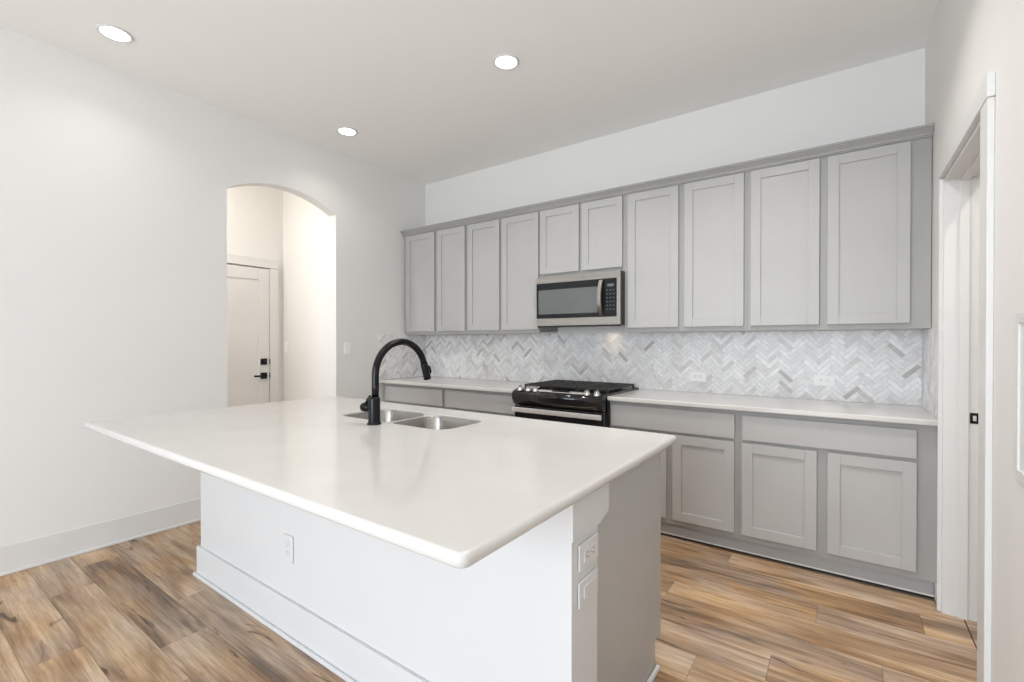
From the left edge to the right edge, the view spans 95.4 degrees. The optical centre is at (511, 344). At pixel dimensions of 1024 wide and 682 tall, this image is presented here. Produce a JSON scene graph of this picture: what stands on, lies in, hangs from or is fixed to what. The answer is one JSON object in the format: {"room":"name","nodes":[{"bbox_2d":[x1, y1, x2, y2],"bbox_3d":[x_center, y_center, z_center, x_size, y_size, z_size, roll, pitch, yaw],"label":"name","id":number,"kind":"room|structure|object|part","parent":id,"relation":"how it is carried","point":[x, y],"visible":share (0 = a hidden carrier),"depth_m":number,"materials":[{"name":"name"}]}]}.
{"room":"kitchen","nodes":[
{"label":"kitchen","id":0,"kind":"room"},
{"bbox_2d":[0,26,424,546],"bbox_3d":[-2.865,-0.239,2.637,0.110,3.044,6.400,0,0,35],"label":"wall","id":1,"kind":"structure","parent":0,"point":[114,183],"depth_m":3.02,"materials":[{"name":"white paint"}]},
{"bbox_2d":[0,498,200,576],"bbox_3d":[-3.410,1.207,1.768,0.020,0.162,4.338,0,0,35],"label":"baseboard","id":2,"kind":"structure","parent":1,"relation":"attached to","point":[19,556],"depth_m":2.90,"materials":[{"name":"white paint"}]},
{"bbox_2d":[344,342,350,354],"bbox_3d":[-1.549,0.040,4.388,0.008,0.118,0.072,0,0,35],"label":"light switch","id":3,"kind":"object","parent":1,"relation":"attached to","point":[347,345],"visible":1,"depth_m":4.38,"materials":[{"name":"white plastic"}]},
{"bbox_2d":[378,334,424,379],"bbox_3d":[-1.155,0.126,4.942,0.009,0.456,0.644,0,0,35],"label":"tile backsplash","id":4,"kind":"structure","parent":1,"relation":"attached to","point":[401,361],"depth_m":4.91,"materials":[{"name":"tile"}]},
{"bbox_2d":[227,186,282,401],"bbox_3d":[-3.044,-0.248,4.052,0.100,3.044,2.100,0,0,35],"label":"wall","id":5,"kind":"structure","parent":0,"point":[254,213],"depth_m":4.68,"materials":[{"name":"white paint"}]},
{"bbox_2d":[227,253,278,406],"bbox_3d":[-2.690,0.204,4.388,0.090,2.135,1.023,0,0,35],"label":"door","id":6,"kind":"structure","parent":5,"relation":"in","point":[252,292],"depth_m":4.60,"materials":[{"name":"white paint"}]},
{"bbox_3d":[-2.711,0.211,4.409,0.012,1.720,0.613,0,0,35],"label":"panel","id":7,"kind":"part","parent":6,"relation":"part of","materials":[{"name":"white paint"}]},
{"bbox_3d":[-2.497,0.313,4.635,0.060,0.062,0.146,0,0,35],"label":"handle","id":8,"kind":"part","parent":6,"relation":"part of","materials":[{"name":"black metal"}]},
{"bbox_2d":[283,191,328,400],"bbox_3d":[-2.056,-0.252,4.700,0.960,3.044,0.100,0,0,35],"label":"wall","id":9,"kind":"structure","parent":0,"point":[305,226],"depth_m":4.64,"materials":[{"name":"white paint"}]},
{"bbox_2d":[284,341,287,352],"bbox_3d":[-2.353,0.026,4.845,0.072,0.118,0.008,0,0,35],"label":"light switch","id":10,"kind":"object","parent":9,"relation":"attached to","point":[285,342],"visible":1,"depth_m":4.84,"materials":[{"name":"white plastic"}]},
{"bbox_2d":[0,0,938,184],"bbox_3d":[-1.007,-1.813,1.307,6.750,0.120,6.640,0,0,35],"label":"ceiling","id":11,"kind":"structure","parent":0,"point":[425,98],"depth_m":2.83,"materials":[{"name":"white paint"}]},
{"bbox_2d":[95,23,133,42],"bbox_3d":[-2.246,-1.757,2.636,0.166,0.008,0.166,0,0,35],"label":"recessed light","id":12,"kind":"object","parent":11,"relation":"in","point":[112,32],"visible":1,"depth_m":2.63,"materials":[{"name":"white paint"}]},
{"bbox_2d":[336,127,357,135],"bbox_3d":[-1.367,-1.765,3.864,0.166,0.008,0.166,0,0,35],"label":"recessed light","id":13,"kind":"object","parent":11,"relation":"in","point":[347,131],"visible":1,"depth_m":3.86,"materials":[{"name":"white"}]},
{"bbox_2d":[493,54,518,69],"bbox_3d":[-0.036,-1.759,2.905,0.166,0.008,0.166,0,0,35],"label":"recessed light","id":14,"kind":"object","parent":11,"relation":"in","point":[502,61],"visible":1,"depth_m":2.90,"materials":[{"name":"white"}]},
{"bbox_2d":[0,521,976,681],"bbox_3d":[-1.695,1.327,0.358,6.750,0.060,8.775,0,0,35],"label":"floor","id":15,"kind":"structure","parent":0,"point":[135,610],"depth_m":2.12,"materials":[{"name":"brown wood"}]},
{"bbox_2d":[384,383,445,408],"bbox_3d":[-0.784,0.828,4.709,0.857,0.883,0.598,0,0,35],"label":"base cabinet","id":16,"kind":"object","parent":15,"relation":"on","point":[425,396],"visible":0.27,"depth_m":4.44,"materials":[{"name":"grey paint"}]},
{"bbox_2d":[379,376,532,392],"bbox_3d":[-0.462,0.372,4.460,1.696,0.030,0.646,0,0,35],"label":"countertop","id":17,"kind":"structure","parent":16,"relation":"on","point":[441,382],"depth_m":4.34,"materials":[{"name":"white stone"}]},
{"bbox_2d":[193,452,660,681],"bbox_3d":[-0.564,0.844,2.237,2.379,0.883,0.832,0,0,35],"label":"kitchen island","id":18,"kind":"object","parent":15,"relation":"on","point":[364,607],"visible":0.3,"depth_m":1.63,"materials":[{"name":"white paint"}]},
{"bbox_2d":[284,533,292,563],"bbox_3d":[-0.988,0.901,2.058,0.072,0.118,0.009,0,0,35],"label":"wall outlet","id":19,"kind":"object","parent":18,"relation":"attached to","point":[288,540],"visible":1,"depth_m":2.05,"materials":[{"name":"white paint"}]},
{"bbox_3d":[-0.745,1.205,1.983,2.353,0.163,0.177,0,0,35],"label":"baseboard","id":20,"kind":"part","parent":18,"relation":"part of","materials":[{"name":"white paint"}]},
{"bbox_2d":[85,396,675,568],"bbox_3d":[-0.682,0.387,2.074,2.404,0.030,1.331,0,0,35],"label":"island countertop","id":21,"kind":"structure","parent":18,"relation":"on","point":[454,497],"depth_m":1.51,"materials":[{"name":"white stone"}]},
{"bbox_2d":[360,338,431,424],"bbox_3d":[-0.561,0.170,2.318,0.107,0.400,0.402,0,0,35],"label":"faucet","id":22,"kind":"object","parent":21,"relation":"on","point":[371,405],"visible":1,"depth_m":2.18,"materials":[{"name":"black metal"}]},
{"bbox_3d":[-0.683,0.295,2.193,0.051,0.045,0.045,0,0,29],"label":"handle","id":23,"kind":"part","parent":22,"relation":"part of","materials":[{"name":"black metal"}]},
{"bbox_3d":[-0.549,0.113,2.300,0.034,0.285,0.343,0,0,35],"label":"spout","id":24,"kind":"part","parent":22,"relation":"part of","materials":[{"name":"black metal"}]},
{"bbox_2d":[345,410,479,428],"bbox_3d":[-0.517,0.481,2.364,0.800,0.206,0.363,0,0,35],"label":"sink","id":25,"kind":"object","parent":21,"relation":"in","point":[420,420],"visible":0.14,"depth_m":2.45,"materials":[{"name":"metal"}]},
{"bbox_3d":[-0.678,0.481,2.478,0.360,0.206,0.317,0,0,35],"label":"bowl","id":26,"kind":"part","parent":25,"relation":"part of","materials":[{"name":"metal"}]},
{"bbox_3d":[-0.361,0.482,2.253,0.370,0.206,0.317,0,0,35],"label":"bowl","id":27,"kind":"part","parent":25,"relation":"part of","materials":[{"name":"metal"}]},
{"bbox_3d":[-0.586,1.274,2.209,2.379,0.022,0.757,0,0,35],"label":"shoe moulding","id":28,"kind":"part","parent":18,"relation":"part of","materials":[{"name":"white paint"}]},
{"bbox_2d":[578,567,597,609],"bbox_3d":[0.216,0.688,1.318,0.008,0.072,0.118,0,0,35],"label":"light switch","id":29,"kind":"object","parent":18,"relation":"attached to","point":[587,587],"visible":1,"depth_m":1.31,"materials":[{"name":"white paint"}]},
{"bbox_2d":[578,533,597,572],"bbox_3d":[0.218,0.587,1.319,0.009,0.072,0.118,0,0,35],"label":"wall outlet","id":30,"kind":"object","parent":18,"relation":"attached to","point":[588,550],"visible":1,"depth_m":1.31,"materials":[{"name":"white paint"}]},
{"bbox_3d":[0.420,0.848,1.643,0.010,0.883,0.620,0,0,35],"label":"panel","id":31,"kind":"part","parent":18,"relation":"part of","materials":[{"name":"grey paint"}]},
{"bbox_2d":[445,388,515,416],"bbox_3d":[-0.099,0.831,4.222,0.822,0.883,0.598,0,0,35],"label":"base cabinet","id":32,"kind":"object","parent":15,"relation":"on","point":[487,402],"visible":0.26,"depth_m":3.98,"materials":[{"name":"grey paint"}]},
{"bbox_2d":[512,380,638,427],"bbox_3d":[0.511,0.794,3.712,0.759,0.963,0.723,0,0,35],"label":"range","id":33,"kind":"object","parent":15,"relation":"on","point":[566,401],"visible":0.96,"depth_m":3.46,"materials":[{"name":"black metal"}]},
{"bbox_3d":[0.315,0.505,3.434,0.751,0.036,0.046,0,0,35],"label":"oven handle","id":34,"kind":"part","parent":33,"relation":"part of","materials":[{"name":"metal"}]},
{"bbox_3d":[0.346,0.774,3.480,0.751,0.597,0.064,0,0,35],"label":"oven door","id":35,"kind":"part","parent":33,"relation":"part of","materials":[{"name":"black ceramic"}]},
{"bbox_2d":[523,386,638,397],"bbox_3d":[0.535,0.359,3.744,0.759,0.023,0.638,0,0,35],"label":"cooktop","id":36,"kind":"object","parent":33,"relation":"in","point":[615,391],"depth_m":3.53,"materials":[{"name":"black metal"}]},
{"bbox_2d":[610,401,739,551],"bbox_3d":[1.199,0.837,3.300,0.838,0.883,0.598,0,0,35],"label":"base cabinet","id":37,"kind":"object","parent":15,"relation":"on","point":[700,471],"visible":0.62,"depth_m":2.96,"materials":[{"name":"grey paint"}]},
{"bbox_3d":[0.861,0.866,3.185,0.386,0.553,0.019,0,0,35],"label":"door","id":38,"kind":"part","parent":37,"relation":"part of","materials":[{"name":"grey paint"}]},
{"bbox_3d":[1.028,0.497,3.064,0.797,0.147,0.019,0,0,35],"label":"drawer","id":39,"kind":"part","parent":37,"relation":"part of","materials":[{"name":"grey paint"}]},
{"bbox_3d":[1.204,0.867,2.946,0.265,0.447,0.008,0,0,35],"label":"door panel","id":40,"kind":"part","parent":37,"relation":"part of","materials":[{"name":"grey paint"}]},
{"bbox_3d":[1.202,0.867,2.943,0.371,0.553,0.019,0,0,35],"label":"door","id":41,"kind":"part","parent":37,"relation":"part of","materials":[{"name":"grey paint"}]},
{"bbox_2d":[739,411,936,603],"bbox_3d":[1.895,0.840,2.776,0.902,0.883,0.645,0,0,35],"label":"base cabinet","id":42,"kind":"object","parent":15,"relation":"on","point":[846,498],"depth_m":2.52,"materials":[{"name":"grey paint"}]},
{"bbox_2d":[607,389,936,425],"bbox_3d":[1.561,0.381,3.030,1.740,0.030,0.635,0,0,35],"label":"countertop","id":43,"kind":"structure","parent":42,"relation":"on","point":[876,412],"depth_m":2.81,"materials":[{"name":"white stone"}]},
{"bbox_3d":[1.543,0.869,2.705,0.271,0.447,0.008,0,0,35],"label":"door panel","id":44,"kind":"part","parent":42,"relation":"part of","materials":[{"name":"grey paint"}]},
{"bbox_3d":[1.541,0.869,2.702,0.377,0.553,0.019,0,0,35],"label":"door","id":45,"kind":"part","parent":42,"relation":"part of","materials":[{"name":"grey paint"}]},
{"bbox_3d":[1.712,0.501,2.578,0.797,0.147,0.019,0,0,35],"label":"drawer","id":46,"kind":"part","parent":42,"relation":"part of","materials":[{"name":"grey paint"}]},
{"bbox_3d":[1.888,0.870,2.459,0.266,0.447,0.008,0,0,35],"label":"door panel","id":47,"kind":"part","parent":42,"relation":"part of","materials":[{"name":"grey paint"}]},
{"bbox_3d":[1.886,0.870,2.456,0.372,0.553,0.019,0,0,35],"label":"door","id":48,"kind":"part","parent":42,"relation":"part of","materials":[{"name":"grey paint"}]},
{"bbox_2d":[425,48,924,405],"bbox_3d":[0.780,-0.248,4.046,4.420,3.044,0.120,0,0,35],"label":"wall","id":49,"kind":"structure","parent":0,"point":[885,95],"depth_m":3.47,"materials":[{"name":"white paint"}]},
{"bbox_2d":[405,225,466,334],"bbox_3d":[-0.697,-0.627,4.817,0.872,1.049,0.329,0,0,35],"label":"upper cabinet","id":50,"kind":"object","parent":49,"relation":"attached to","point":[435,261],"visible":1,"depth_m":4.68,"materials":[{"name":"grey paint"}]},
{"bbox_3d":[-0.942,-0.633,4.805,0.305,0.895,0.008,0,0,35],"label":"door panel","id":51,"kind":"part","parent":50,"relation":"part of","materials":[{"name":"grey paint"}]},
{"bbox_3d":[-0.944,-0.633,4.802,0.411,1.001,0.019,0,0,35],"label":"door","id":52,"kind":"part","parent":50,"relation":"part of","materials":[{"name":"grey paint"}]},
{"bbox_3d":[-0.592,-0.632,4.556,0.257,0.895,0.008,0,0,35],"label":"door panel","id":53,"kind":"part","parent":50,"relation":"part of","materials":[{"name":"grey paint"}]},
{"bbox_3d":[-0.594,-0.632,4.554,0.363,1.001,0.019,0,0,35],"label":"door","id":54,"kind":"part","parent":50,"relation":"part of","materials":[{"name":"grey paint"}]},
{"bbox_2d":[400,123,933,236],"bbox_3d":[0.566,-1.160,3.741,4.197,0.053,0.116,0,0,35],"label":"crown molding","id":55,"kind":"structure","parent":50,"relation":"attached to","point":[922,131],"depth_m":3.15,"materials":[{"name":"grey paint"}]},
{"bbox_2d":[467,211,557,333],"bbox_3d":[-0.010,-0.624,4.329,0.812,1.049,0.329,0,0,35],"label":"upper cabinet","id":56,"kind":"object","parent":49,"relation":"attached to","point":[503,255],"visible":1,"depth_m":4.17,"materials":[{"name":"grey paint"}]},
{"bbox_3d":[-0.262,-0.630,4.322,0.268,0.895,0.008,0,0,35],"label":"door panel","id":57,"kind":"part","parent":56,"relation":"part of","materials":[{"name":"grey paint"}]},
{"bbox_3d":[-0.264,-0.630,4.319,0.374,1.001,0.019,0,0,35],"label":"door","id":58,"kind":"part","parent":56,"relation":"part of","materials":[{"name":"grey paint"}]},
{"bbox_3d":[0.071,-0.629,4.085,0.281,0.895,0.008,0,0,35],"label":"door panel","id":59,"kind":"part","parent":56,"relation":"part of","materials":[{"name":"grey paint"}]},
{"bbox_3d":[0.069,-0.629,4.082,0.387,1.001,0.019,0,0,35],"label":"door","id":60,"kind":"part","parent":56,"relation":"part of","materials":[{"name":"grey paint"}]},
{"bbox_2d":[540,195,624,276],"bbox_3d":[0.630,-0.852,3.872,0.758,0.587,0.329,0,0,35],"label":"upper cabinet","id":61,"kind":"object","parent":49,"relation":"attached to","point":[587,237],"visible":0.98,"depth_m":3.71,"materials":[{"name":"grey paint"}]},
{"bbox_3d":[0.394,-0.860,3.854,0.258,0.431,0.008,0,0,35],"label":"door panel","id":62,"kind":"part","parent":61,"relation":"part of","materials":[{"name":"grey paint"}]},
{"bbox_3d":[0.392,-0.860,3.852,0.364,0.537,0.019,0,0,35],"label":"door","id":63,"kind":"part","parent":61,"relation":"part of","materials":[{"name":"grey paint"}]},
{"bbox_2d":[535,270,624,327],"bbox_3d":[0.596,-0.349,3.823,0.752,0.416,0.433,0,0,35],"label":"microwave","id":64,"kind":"object","parent":61,"relation":"attached to","point":[595,299],"visible":0.98,"depth_m":3.67,"materials":[{"name":"silver metal"}]},
{"bbox_3d":[0.460,-0.357,3.733,0.608,0.288,0.022,0,0,35],"label":"door","id":65,"kind":"part","parent":64,"relation":"part of","materials":[{"name":"black glass"}]},
{"bbox_3d":[0.668,-0.356,3.539,0.034,0.270,0.054,0,0,35],"label":"door handle","id":66,"kind":"part","parent":64,"relation":"part of","materials":[{"name":"metal"}]},
{"bbox_3d":[0.749,-0.356,3.527,0.099,0.288,0.022,0,0,35],"label":"control panel","id":67,"kind":"part","parent":64,"relation":"part of","materials":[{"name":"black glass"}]},
{"bbox_3d":[0.702,-0.858,3.635,0.234,0.431,0.008,0,0,35],"label":"door panel","id":68,"kind":"part","parent":61,"relation":"part of","materials":[{"name":"grey paint"}]},
{"bbox_3d":[0.700,-0.858,3.632,0.340,0.537,0.019,0,0,35],"label":"door","id":69,"kind":"part","parent":61,"relation":"part of","materials":[{"name":"grey paint"}]},
{"bbox_2d":[425,330,921,405],"bbox_3d":[0.742,0.132,3.996,4.200,0.456,0.009,0,0,35],"label":"tile backsplash","id":70,"kind":"structure","parent":49,"relation":"attached to","point":[868,366],"depth_m":3.46,"materials":[{"name":"tile"}]},
{"bbox_2d":[690,372,705,381],"bbox_3d":[1.401,0.242,3.515,0.118,0.072,0.009,0,0,35],"label":"wall outlet","id":71,"kind":"object","parent":70,"relation":"attached to","point":[694,376],"visible":1,"depth_m":3.51,"materials":[{"name":"white plastic"}]},
{"bbox_2d":[813,375,834,385],"bbox_3d":[2.046,0.236,3.057,0.118,0.072,0.009,0,0,35],"label":"wall outlet","id":72,"kind":"object","parent":70,"relation":"attached to","point":[818,380],"visible":1,"depth_m":3.06,"materials":[{"name":"white plastic"}]},
{"bbox_2d":[625,172,747,331],"bbox_3d":[1.283,-0.618,3.410,0.840,1.049,0.329,0,0,35],"label":"upper cabinet","id":73,"kind":"object","parent":49,"relation":"attached to","point":[686,245],"visible":1,"depth_m":3.25,"materials":[{"name":"grey paint"}]},
{"bbox_3d":[1.028,-0.625,3.405,0.266,0.895,0.008,0,0,35],"label":"door panel","id":74,"kind":"part","parent":73,"relation":"part of","materials":[{"name":"grey paint"}]},
{"bbox_3d":[1.026,-0.625,3.402,0.372,1.001,0.019,0,0,35],"label":"door","id":75,"kind":"part","parent":73,"relation":"part of","materials":[{"name":"grey paint"}]},
{"bbox_3d":[1.367,-0.623,3.164,0.272,0.895,0.008,0,0,35],"label":"door panel","id":76,"kind":"part","parent":73,"relation":"part of","materials":[{"name":"grey paint"}]},
{"bbox_3d":[1.365,-0.623,3.161,0.378,1.001,0.019,0,0,35],"label":"door","id":77,"kind":"part","parent":73,"relation":"part of","materials":[{"name":"grey paint"}]},
{"bbox_2d":[748,137,931,330],"bbox_3d":[1.992,-0.615,2.906,0.898,1.049,0.329,0,0,35],"label":"upper cabinet","id":78,"kind":"object","parent":49,"relation":"attached to","point":[839,241],"visible":1,"depth_m":2.74,"materials":[{"name":"grey paint"}]},
{"bbox_3d":[1.706,-0.622,2.923,0.266,0.895,0.008,0,0,35],"label":"door panel","id":79,"kind":"part","parent":78,"relation":"part of","materials":[{"name":"grey paint"}]},
{"bbox_3d":[1.704,-0.622,2.920,0.372,1.001,0.019,0,0,35],"label":"door","id":80,"kind":"part","parent":78,"relation":"part of","materials":[{"name":"grey paint"}]},
{"bbox_3d":[2.044,-0.620,2.683,0.272,0.895,0.008,0,0,35],"label":"door panel","id":81,"kind":"part","parent":78,"relation":"part of","materials":[{"name":"grey paint"}]},
{"bbox_3d":[2.042,-0.620,2.680,0.378,1.001,0.019,0,0,35],"label":"door","id":82,"kind":"part","parent":78,"relation":"part of","materials":[{"name":"grey paint"}]},
{"bbox_2d":[924,0,1023,681],"bbox_3d":[0.660,-0.224,0.132,0.140,3.044,6.400,0,0,35],"label":"wall","id":83,"kind":"structure","parent":0,"point":[968,40],"depth_m":1.41,"materials":[{"name":"white paint"}]},
{"bbox_2d":[921,327,937,417],"bbox_3d":[2.265,0.141,2.522,0.009,0.456,0.626,0,0,35],"label":"tile backsplash","id":84,"kind":"structure","parent":83,"relation":"attached to","point":[929,399],"depth_m":2.50,"materials":[{"name":"tile"}]},
{"bbox_2d":[936,71,995,681],"bbox_3d":[1.853,0.209,1.829,0.162,2.157,0.938,0,0,35],"label":"door frame","id":85,"kind":"structure","parent":83,"relation":"in","point":[967,191],"depth_m":2.16,"materials":[{"name":"white paint"}]},
{"bbox_3d":[1.796,-0.831,1.864,0.020,0.076,0.938,0,0,35],"label":"head casing","id":86,"kind":"part","parent":85,"relation":"part of","materials":[{"name":"white paint"}]},
{"bbox_3d":[2.142,0.343,2.159,0.030,0.050,0.003,0,0,35],"label":"strike plate","id":87,"kind":"part","parent":85,"relation":"part of","materials":[{"name":"black metal"}]},
{"bbox_2d":[1014,311,1023,484],"bbox_3d":[1.260,0.141,1.107,0.008,0.453,0.420,0,0,35],"label":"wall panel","id":88,"kind":"object","parent":83,"relation":"attached to","point":[1019,316],"visible":1,"depth_m":1.25,"materials":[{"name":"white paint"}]},
{"bbox_3d":[1.262,0.141,1.105,0.002,0.397,0.364,0,0,35],"label":"panel","id":89,"kind":"part","parent":88,"relation":"part of","materials":[{"name":"white paint"}]}
]}

